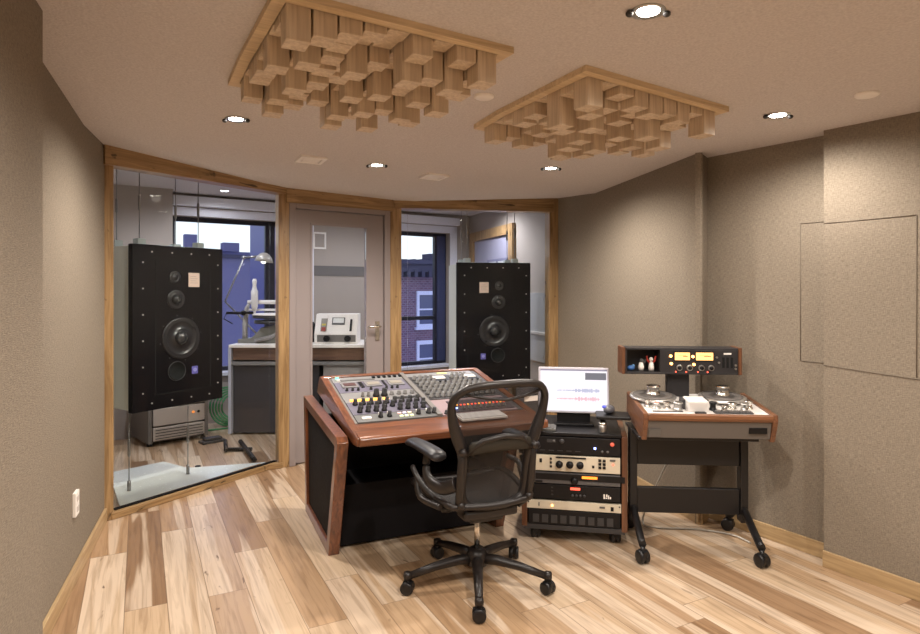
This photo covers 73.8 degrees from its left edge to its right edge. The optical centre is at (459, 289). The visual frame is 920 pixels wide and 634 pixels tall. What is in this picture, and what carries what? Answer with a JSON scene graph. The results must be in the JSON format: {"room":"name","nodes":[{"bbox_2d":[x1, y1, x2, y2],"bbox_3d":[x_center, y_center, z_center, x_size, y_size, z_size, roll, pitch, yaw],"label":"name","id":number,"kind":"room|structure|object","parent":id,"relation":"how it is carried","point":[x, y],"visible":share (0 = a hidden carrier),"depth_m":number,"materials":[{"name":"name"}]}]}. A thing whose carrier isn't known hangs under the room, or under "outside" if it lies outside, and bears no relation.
{"room":"studio","nodes":[
{"label":"studio","id":0,"kind":"room"},
{"bbox_2d":[0,0,42,633],"bbox_3d":[-1.371,0.150,1.797,0.100,2.600,0.678,0,0,-22],"label":"wall","id":1,"kind":"structure","parent":0,"point":[21,21],"depth_m":1.90,"materials":[{"name":"fabric"}]},
{"bbox_2d":[43,63,103,620],"bbox_3d":[-1.982,0.150,3.067,0.100,2.600,1.855,0,0,-21],"label":"wall","id":2,"kind":"structure","parent":0,"point":[73,157],"depth_m":2.98,"materials":[{"name":"fabric"}]},
{"bbox_2d":[43,508,106,633],"bbox_3d":[-1.915,1.407,3.055,0.018,0.085,1.677,0,0,-21],"label":"baseboard","id":3,"kind":"structure","parent":2,"relation":"attached to","point":[53,614],"depth_m":2.96,"materials":[{"name":"brown wood"}]},
{"bbox_2d":[73,489,78,517],"bbox_3d":[-1.921,1.067,3.067,0.021,0.120,0.080,0,0,-21],"label":"wall outlet","id":4,"kind":"object","parent":2,"relation":"attached to","point":[76,492],"visible":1,"depth_m":3.04,"materials":[{"name":"white plastic"}]},
{"bbox_2d":[104,165,113,520],"bbox_3d":[-2.262,0.170,3.897,0.103,2.560,0.130,0,0,-29],"label":"trim","id":5,"kind":"structure","parent":2,"relation":"attached to","point":[108,170],"depth_m":3.85,"materials":[{"name":"brown wood"}]},
{"bbox_2d":[111,464,266,519],"bbox_3d":[-1.906,1.427,4.413,0.090,0.046,1.249,0,0,31],"label":"trim","id":6,"kind":"structure","parent":2,"relation":"attached to","point":[141,506],"depth_m":4.30,"materials":[{"name":"brown wood"}]},
{"bbox_2d":[114,460,276,509],"bbox_3d":[-1.860,1.400,4.470,0.030,0.008,1.314,0,0,32],"label":"trim","id":7,"kind":"structure","parent":2,"relation":"attached to","point":[272,461],"depth_m":4.36,"materials":[{"name":"black"}]},
{"bbox_2d":[104,144,286,194],"bbox_3d":[-1.855,-0.946,4.428,0.120,0.328,1.428,0,0,34],"label":"trim","id":8,"kind":"structure","parent":2,"relation":"attached to","point":[119,158],"depth_m":4.19,"materials":[{"name":"brown wood"}]},
{"bbox_2d":[114,184,172,439],"bbox_3d":[-3.625,0.150,5.893,1.540,2.600,0.280,0,0,-33],"label":"wall pier","id":9,"kind":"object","parent":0,"point":[156,212],"depth_m":6.04,"materials":[{"name":"beige paint"}]},
{"bbox_2d":[114,169,481,215],"bbox_3d":[-1.423,-1.045,6.065,5.794,0.050,2.865,0,0,-31],"label":"ceiling","id":10,"kind":"structure","parent":0,"point":[129,178],"depth_m":6.10,"materials":[{"name":"grey paint"}]},
{"bbox_2d":[173,193,469,423],"bbox_3d":[-1.401,0.150,7.636,4.030,2.600,0.220,0,0,-33],"label":"wall","id":11,"kind":"structure","parent":0,"point":[344,245],"depth_m":7.49,"materials":[{"name":"beige paint"}]},
{"bbox_2d":[173,195,313,375],"bbox_3d":[-2.410,-0.028,6.885,1.560,1.925,0.260,0,0,-33],"label":"window","id":12,"kind":"structure","parent":11,"relation":"in","point":[181,200],"depth_m":6.82,"materials":[{"name":"black"}]},
{"bbox_2d":[313,232,325,248],"bbox_3d":[-1.676,-0.590,7.316,0.160,0.200,0.015,0,0,-33],"label":"trim","id":13,"kind":"structure","parent":11,"relation":"attached to","point":[314,233],"depth_m":7.31,"materials":[{"name":"white"}]},
{"bbox_2d":[314,266,363,275],"bbox_3d":[-1.418,-0.230,7.488,0.980,0.120,0.008,0,0,-33],"label":"trim","id":14,"kind":"structure","parent":11,"relation":"attached to","point":[318,270],"depth_m":7.45,"materials":[{"name":"grey metal"}]},
{"bbox_2d":[401,214,459,370],"bbox_3d":[-0.552,0.033,8.091,1.170,2.005,0.260,0,0,-33],"label":"window","id":15,"kind":"structure","parent":11,"relation":"in","point":[439,240],"depth_m":8.32,"materials":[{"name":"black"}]},
{"bbox_2d":[286,188,393,210],"bbox_3d":[-1.040,-0.912,5.324,0.990,0.395,0.120,0,0,-35],"label":"trim","id":16,"kind":"structure","parent":0,"point":[300,196],"depth_m":5.24,"materials":[{"name":"brown wood"}]},
{"bbox_2d":[36,0,919,200],"bbox_3d":[0.749,-0.885,1.806,5.825,0.202,8.166,0,0,-9],"label":"ceiling","id":17,"kind":"structure","parent":0,"point":[149,77],"depth_m":2.58,"materials":[{"name":"paint"}]},
{"bbox_2d":[222,115,249,122],"bbox_3d":[-1.174,-0.892,3.214,0.111,0.029,0.111,0,0,45],"label":"recessed light","id":18,"kind":"object","parent":17,"relation":"in","point":[231,118],"visible":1,"depth_m":3.21,"materials":[{"name":"silver metal"}]},
{"bbox_2d":[295,155,327,164],"bbox_3d":[-0.970,-0.859,4.000,0.170,0.034,0.170,0,-2,-28],"label":"ceiling vent","id":19,"kind":"object","parent":17,"relation":"in","point":[308,159],"visible":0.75,"depth_m":3.97,"materials":[{"name":"white"}]},
{"bbox_2d":[301,158,320,162],"bbox_3d":[-0.970,-0.855,4.000,0.108,0.022,0.108,0,-2,-28],"label":"grille","id":20,"kind":"object","parent":19,"relation":"attached to","point":[303,160],"depth_m":3.99,"materials":[{"name":"white"}]},
{"bbox_2d":[228,0,513,132],"bbox_3d":[-0.413,-0.852,2.501,0.894,0.200,0.945,0,0,-27],"label":"diffuser","id":21,"kind":"object","parent":17,"relation":"in","point":[346,61],"visible":1,"depth_m":2.28,"materials":[{"name":"brown wood"}]},
{"bbox_2d":[366,163,387,167],"bbox_3d":[-0.564,-0.844,4.163,0.111,0.029,0.111,0,0,45],"label":"recessed light","id":22,"kind":"object","parent":17,"relation":"in","point":[371,164],"visible":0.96,"depth_m":4.15,"materials":[{"name":"silver metal"}]},
{"bbox_2d":[419,172,449,180],"bbox_3d":[-0.190,-0.841,4.500,0.170,0.034,0.170,0,-2,-28],"label":"ceiling vent","id":23,"kind":"object","parent":17,"relation":"in","point":[428,176],"visible":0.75,"depth_m":4.47,"materials":[{"name":"white"}]},
{"bbox_2d":[425,175,441,178],"bbox_3d":[-0.190,-0.837,4.500,0.108,0.022,0.108,0,-2,-28],"label":"grille","id":24,"kind":"object","parent":23,"relation":"attached to","point":[428,176],"depth_m":4.50,"materials":[{"name":"white"}]},
{"bbox_2d":[474,93,493,100],"bbox_3d":[0.112,-0.907,2.867,0.100,0.024,0.100,0,0,0],"label":"ceiling disc","id":25,"kind":"object","parent":17,"relation":"attached to","point":[478,96],"visible":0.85,"depth_m":2.85,"materials":[{"name":"white plastic"}]},
{"bbox_2d":[541,166,560,170],"bbox_3d":[0.631,-0.841,4.252,0.111,0.029,0.111,0,0,45],"label":"recessed light","id":26,"kind":"object","parent":17,"relation":"in","point":[547,167],"visible":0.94,"depth_m":4.24,"materials":[{"name":"silver metal"}]},
{"bbox_2d":[474,65,728,160],"bbox_3d":[0.670,-0.805,3.097,0.972,0.206,0.971,0,0,-31],"label":"diffuser","id":27,"kind":"object","parent":17,"relation":"in","point":[588,111],"visible":1,"depth_m":2.85,"materials":[{"name":"brown wood"}]},
{"bbox_2d":[625,3,670,19],"bbox_3d":[0.602,-0.888,1.962,0.111,0.029,0.111,0,0,45],"label":"recessed light","id":28,"kind":"object","parent":17,"relation":"in","point":[646,11],"visible":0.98,"depth_m":1.95,"materials":[{"name":"silver metal"}]},
{"bbox_2d":[763,112,792,118],"bbox_3d":[1.550,-0.848,2.987,0.111,0.029,0.111,0,0,45],"label":"recessed light","id":29,"kind":"object","parent":17,"relation":"in","point":[775,115],"visible":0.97,"depth_m":2.98,"materials":[{"name":"silver metal"}]},
{"bbox_2d":[854,90,880,98],"bbox_3d":[1.759,-0.847,2.649,0.100,0.024,0.100,0,0,0],"label":"ceiling disc","id":30,"kind":"object","parent":17,"relation":"attached to","point":[869,94],"visible":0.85,"depth_m":2.63,"materials":[{"name":"white plastic"}]},
{"bbox_2d":[51,423,919,633],"bbox_3d":[0.000,1.490,3.900,12.000,0.120,12.200,0,0,0],"label":"floor","id":31,"kind":"structure","parent":0,"point":[246,555],"depth_m":3.08,"materials":[{"name":"brown wood"}]},
{"bbox_2d":[114,169,221,490],"bbox_3d":[-2.222,0.205,4.556,0.534,2.450,0.720,0,0,31],"label":"loudspeaker","id":32,"kind":"object","parent":31,"relation":"on","point":[168,299],"visible":0.97,"depth_m":4.35,"materials":[{"name":"black wood"}]},
{"bbox_2d":[131,400,207,446],"bbox_3d":[-2.828,1.150,5.983,0.550,0.600,0.522,0,0,-44],"label":"rack","id":33,"kind":"object","parent":31,"relation":"on","point":[170,423],"visible":0.54,"depth_m":5.79,"materials":[{"name":"grey metal"}]},
{"bbox_2d":[198,435,224,444],"bbox_3d":[-2.360,1.425,5.840,0.220,0.050,0.120,0,0,-44],"label":"power strip","id":34,"kind":"object","parent":31,"relation":"on","point":[212,439],"visible":0.91,"depth_m":5.80,"materials":[{"name":"grey plastic"}]},
{"bbox_2d":[208,386,227,430],"bbox_3d":[-2.491,1.235,6.419,0.467,0.426,0.188,0,0,-25],"label":"cable coil","id":35,"kind":"object","parent":31,"relation":"on","point":[225,423],"visible":0.44,"depth_m":6.45,"materials":[{"name":"green"}]},
{"bbox_2d":[223,439,256,461],"bbox_3d":[-1.970,1.423,5.466,0.232,0.045,0.843,0,0,-36],"label":"stand","id":36,"kind":"object","parent":31,"relation":"on","point":[243,447],"visible":1,"depth_m":5.49,"materials":[{"name":"black metal"}]},
{"bbox_2d":[265,461,282,469],"bbox_3d":[-1.516,1.427,4.995,0.125,0.046,0.090,0,0,-29],"label":"trim","id":37,"kind":"structure","parent":31,"relation":"on","point":[275,465],"depth_m":4.96,"materials":[{"name":"brown wood"}]},
{"bbox_2d":[275,194,288,466],"bbox_3d":[-1.459,0.170,5.062,0.103,2.560,0.120,0,0,-29],"label":"trim","id":38,"kind":"structure","parent":31,"relation":"on","point":[281,207],"depth_m":5.01,"materials":[{"name":"brown wood"}]},
{"bbox_2d":[289,203,389,466],"bbox_3d":[-1.025,0.362,5.306,0.936,2.175,0.160,0,0,-35],"label":"door","id":39,"kind":"structure","parent":38,"relation":"attached to","point":[375,224],"depth_m":5.15,"materials":[{"name":"grey paint"}]},
{"bbox_2d":[228,340,363,433],"bbox_3d":[-1.478,0.988,6.415,1.655,0.885,0.650,0,0,0],"label":"cabinet","id":40,"kind":"object","parent":31,"relation":"on","point":[251,366],"visible":0.44,"depth_m":6.14,"materials":[{"name":"white"}]},
{"bbox_2d":[224,253,272,333],"bbox_3d":[-2.291,0.069,6.696,0.529,0.952,0.199,0,0,16],"label":"desk lamp","id":41,"kind":"object","parent":40,"relation":"on","point":[263,257],"visible":0.82,"depth_m":6.66,"materials":[{"name":"silver metal"}]},
{"bbox_2d":[224,279,274,342],"bbox_3d":[-2.017,0.215,6.400,0.815,0.660,0.500,0,0,0],"label":"lathe","id":42,"kind":"object","parent":40,"relation":"on","point":[266,334],"visible":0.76,"depth_m":6.28,"materials":[{"name":"grey metal"}]},
{"bbox_2d":[314,313,359,343],"bbox_3d":[-1.260,0.395,6.303,0.430,0.300,0.274,0,0,0],"label":"meter","id":43,"kind":"object","parent":40,"relation":"on","point":[330,328],"visible":1,"depth_m":6.23,"materials":[{"name":"white metal"}]},
{"bbox_2d":[390,208,400,371],"bbox_3d":[-0.604,0.170,5.652,0.104,2.560,0.130,0,0,-17],"label":"trim","id":44,"kind":"structure","parent":31,"relation":"on","point":[395,216],"depth_m":5.59,"materials":[{"name":"brown wood"}]},
{"bbox_2d":[304,368,547,555],"bbox_3d":[-0.266,1.002,3.791,1.187,0.896,1.170,0,0,-23],"label":"mixing console","id":45,"kind":"object","parent":31,"relation":"on","point":[359,488],"visible":0.73,"depth_m":3.58,"materials":[{"name":"brown wood"}]},
{"bbox_2d":[400,379,555,623],"bbox_3d":[0.059,0.926,3.032,0.725,1.045,0.728,0,0,-23],"label":"office chair","id":46,"kind":"object","parent":31,"relation":"on","point":[495,427],"visible":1,"depth_m":2.85,"materials":[{"name":"black plastic"}]},
{"bbox_2d":[449,211,529,380],"bbox_3d":[0.285,0.205,6.160,0.735,2.450,0.534,0,0,-11],"label":"loudspeaker","id":47,"kind":"object","parent":31,"relation":"on","point":[489,303],"visible":0.92,"depth_m":5.94,"materials":[{"name":"black wood"}]},
{"bbox_2d":[522,415,627,541],"bbox_3d":[0.693,1.133,3.734,0.594,0.635,0.528,0,0,11],"label":"equipment rack","id":48,"kind":"object","parent":31,"relation":"on","point":[581,482],"visible":0.84,"depth_m":3.50,"materials":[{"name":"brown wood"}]},
{"bbox_2d":[542,424,555,431],"bbox_3d":[0.494,0.806,3.602,0.140,0.022,0.120,0,0,11],"label":"keypad","id":49,"kind":"object","parent":48,"relation":"on","point":[551,427],"visible":0.38,"depth_m":3.54,"materials":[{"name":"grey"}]},
{"bbox_2d":[533,514,612,526],"bbox_3d":[0.642,1.312,3.496,0.451,0.045,0.005,0,0,11],"label":"grille","id":50,"kind":"object","parent":48,"relation":"attached to","point":[559,520],"depth_m":3.49,"materials":[{"name":"grey metal"}]},
{"bbox_2d":[538,367,608,426],"bbox_3d":[0.694,0.645,3.748,0.424,0.343,0.140,0,0,8],"label":"computer monitor","id":51,"kind":"object","parent":48,"relation":"on","point":[575,393],"visible":0.92,"depth_m":3.73,"materials":[{"name":"black plastic"}]},
{"bbox_2d":[599,422,606,432],"bbox_3d":[0.819,0.787,3.516,0.046,0.059,0.045,0,0,0],"label":"jar","id":52,"kind":"object","parent":48,"relation":"on","point":[602,425],"visible":1,"depth_m":3.50,"materials":[{"name":"silver metal"}]},
{"bbox_2d":[596,411,630,421],"bbox_3d":[0.890,0.769,3.574,0.190,0.095,0.170,0,0,11],"label":"tray","id":53,"kind":"object","parent":48,"relation":"on","point":[602,416],"visible":0.92,"depth_m":3.53,"materials":[{"name":"black plastic"}]},
{"bbox_2d":[602,405,614,413],"bbox_3d":[0.871,0.696,3.583,0.064,0.054,0.102,0,0,30],"label":"computer mouse","id":54,"kind":"object","parent":53,"relation":"on","point":[608,409],"visible":1,"depth_m":3.55,"materials":[{"name":"grey plastic"}]},
{"bbox_2d":[642,465,750,543],"bbox_3d":[1.431,1.122,3.722,0.613,0.666,0.206,0,0,26],"label":"power cable","id":55,"kind":"object","parent":31,"relation":"on","point":[659,478],"visible":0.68,"depth_m":3.71,"materials":[{"name":"beige plastic"}]},
{"bbox_2d":[618,345,777,567],"bbox_3d":[1.312,0.892,3.478,0.744,1.116,0.580,0,0,5],"label":"machine","id":56,"kind":"object","parent":31,"relation":"on","point":[671,426],"visible":0.98,"depth_m":3.47,"materials":[{"name":"grey metal"}]},
{"bbox_2d":[627,364,634,369],"bbox_3d":[1.013,0.458,3.633,0.043,0.037,0.030,0,0,0],"label":"figurine","id":57,"kind":"object","parent":56,"relation":"in","point":[630,367],"visible":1,"depth_m":3.62,"materials":[{"name":"blue"}]},
{"bbox_2d":[638,358,645,370],"bbox_3d":[1.075,0.440,3.631,0.045,0.070,0.036,0,0,-30],"label":"figurine","id":58,"kind":"object","parent":56,"relation":"in","point":[641,363],"visible":1,"depth_m":3.62,"materials":[{"name":"white ceramic"}]},
{"bbox_2d":[646,356,656,370],"bbox_3d":[1.130,0.432,3.624,0.060,0.086,0.034,0,0,24],"label":"figurine","id":59,"kind":"object","parent":56,"relation":"in","point":[651,364],"visible":1,"depth_m":3.62,"materials":[{"name":"white ceramic"}]},
{"bbox_2d":[470,212,544,379],"bbox_3d":[0.602,0.150,7.296,0.100,2.600,2.704,0,0,-19],"label":"wall","id":60,"kind":"structure","parent":0,"point":[530,227],"depth_m":6.66,"materials":[{"name":"beige paint"}]},
{"bbox_2d":[469,223,515,262],"bbox_3d":[0.384,0.335,7.705,0.051,2.210,1.450,0,0,-19],"label":"door","id":61,"kind":"structure","parent":60,"relation":"in","point":[490,245],"depth_m":7.59,"materials":[{"name":"brown wood"}]},
{"bbox_2d":[530,293,544,362],"bbox_3d":[0.786,0.390,6.516,0.045,0.720,0.700,0,0,-19],"label":"board","id":62,"kind":"object","parent":60,"relation":"attached to","point":[537,300],"visible":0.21,"depth_m":6.43,"materials":[{"name":"grey"}]},
{"bbox_2d":[558,152,701,486],"bbox_3d":[1.215,0.150,4.872,0.017,2.600,2.230,0,0,-14],"label":"wall","id":63,"kind":"structure","parent":0,"point":[626,250],"depth_m":4.60,"materials":[{"name":"fabric"}]},
{"bbox_2d":[394,198,553,212],"bbox_3d":[0.138,-0.928,5.784,1.530,0.363,0.120,0,0,-11],"label":"trim","id":64,"kind":"structure","parent":63,"relation":"attached to","point":[545,205],"depth_m":5.76,"materials":[{"name":"brown wood"}]},
{"bbox_2d":[545,198,557,414],"bbox_3d":[0.895,0.170,5.951,0.103,2.560,0.130,0,0,-13],"label":"trim","id":65,"kind":"structure","parent":63,"relation":"attached to","point":[551,218],"depth_m":5.89,"materials":[{"name":"brown wood"}]},
{"bbox_2d":[637,476,699,524],"bbox_3d":[1.210,1.407,4.828,0.017,0.085,2.148,0,0,-14],"label":"baseboard","id":66,"kind":"structure","parent":63,"relation":"attached to","point":[640,481],"depth_m":3.91,"materials":[{"name":"brown wood"}]},
{"bbox_2d":[695,152,706,522],"bbox_3d":[1.524,0.150,3.868,0.030,2.600,0.173,0,0,37],"label":"wall","id":67,"kind":"structure","parent":0,"point":[697,155],"depth_m":3.81,"materials":[{"name":"fabric"}]},
{"bbox_2d":[700,514,708,524],"bbox_3d":[1.541,1.407,3.853,0.016,0.085,0.168,0,0,36],"label":"baseboard","id":68,"kind":"structure","parent":67,"relation":"attached to","point":[703,517],"depth_m":3.79,"materials":[{"name":"brown wood"}]},
{"bbox_2d":[707,136,823,542],"bbox_3d":[1.818,0.150,3.606,0.060,2.600,0.844,0,0,-33],"label":"wall","id":69,"kind":"structure","parent":0,"point":[758,199],"depth_m":3.54,"materials":[{"name":"fabric"}]},
{"bbox_2d":[709,514,823,557],"bbox_3d":[1.771,1.407,3.609,0.016,0.085,0.752,0,0,-33],"label":"baseboard","id":70,"kind":"structure","parent":69,"relation":"attached to","point":[805,544],"depth_m":3.49,"materials":[{"name":"brown wood"}]},
{"bbox_2d":[800,221,823,362],"bbox_3d":[1.933,0.013,3.367,0.004,0.769,0.130,0,0,-33],"label":"trim","id":71,"kind":"structure","parent":69,"relation":"attached to","point":[820,221],"depth_m":3.42,"materials":[{"name":"brown"}]},
{"bbox_2d":[824,112,919,582],"bbox_3d":[2.298,0.150,2.705,0.100,2.600,1.287,0,0,-32],"label":"wall","id":72,"kind":"structure","parent":0,"point":[872,168],"depth_m":3.03,"materials":[{"name":"fabric"}]},
{"bbox_2d":[822,550,919,601],"bbox_3d":[2.249,1.407,2.674,0.018,0.085,1.287,0,0,-32],"label":"baseboard","id":73,"kind":"structure","parent":72,"relation":"attached to","point":[899,585],"depth_m":3.01,"materials":[{"name":"brown wood"}]},
{"bbox_2d":[823,215,919,379],"bbox_3d":[2.034,0.035,3.027,0.004,0.774,0.460,0,0,-32],"label":"trim","id":74,"kind":"structure","parent":72,"relation":"attached to","point":[908,215],"depth_m":2.87,"materials":[{"name":"brown"}]},
{"label":"outside","id":75,"kind":"structure","parent":0,"visible":0},
{"bbox_2d":[250,226,263,336],"bbox_3d":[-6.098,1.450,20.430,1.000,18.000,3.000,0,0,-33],"label":"office tower","id":76,"kind":"structure","parent":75,"point":[256,232],"depth_m":20.60,"materials":[{"name":"blue"}]},
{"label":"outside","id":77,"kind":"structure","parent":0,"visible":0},
{"bbox_2d":[401,254,432,361],"bbox_3d":[8.287,4.276,42.130,33.000,12.348,8.500,0,0,-33],"label":"brick building","id":78,"kind":"structure","parent":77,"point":[416,274],"depth_m":30.77,"materials":[{"name":"red"}]},
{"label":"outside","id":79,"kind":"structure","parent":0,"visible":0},
{"bbox_2d":[183,234,249,365],"bbox_3d":[-18.525,4.000,26.066,27.500,12.900,8.150,0,0,-33],"label":"building","id":80,"kind":"structure","parent":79,"point":[239,294],"depth_m":26.97,"materials":[{"name":"blue"}]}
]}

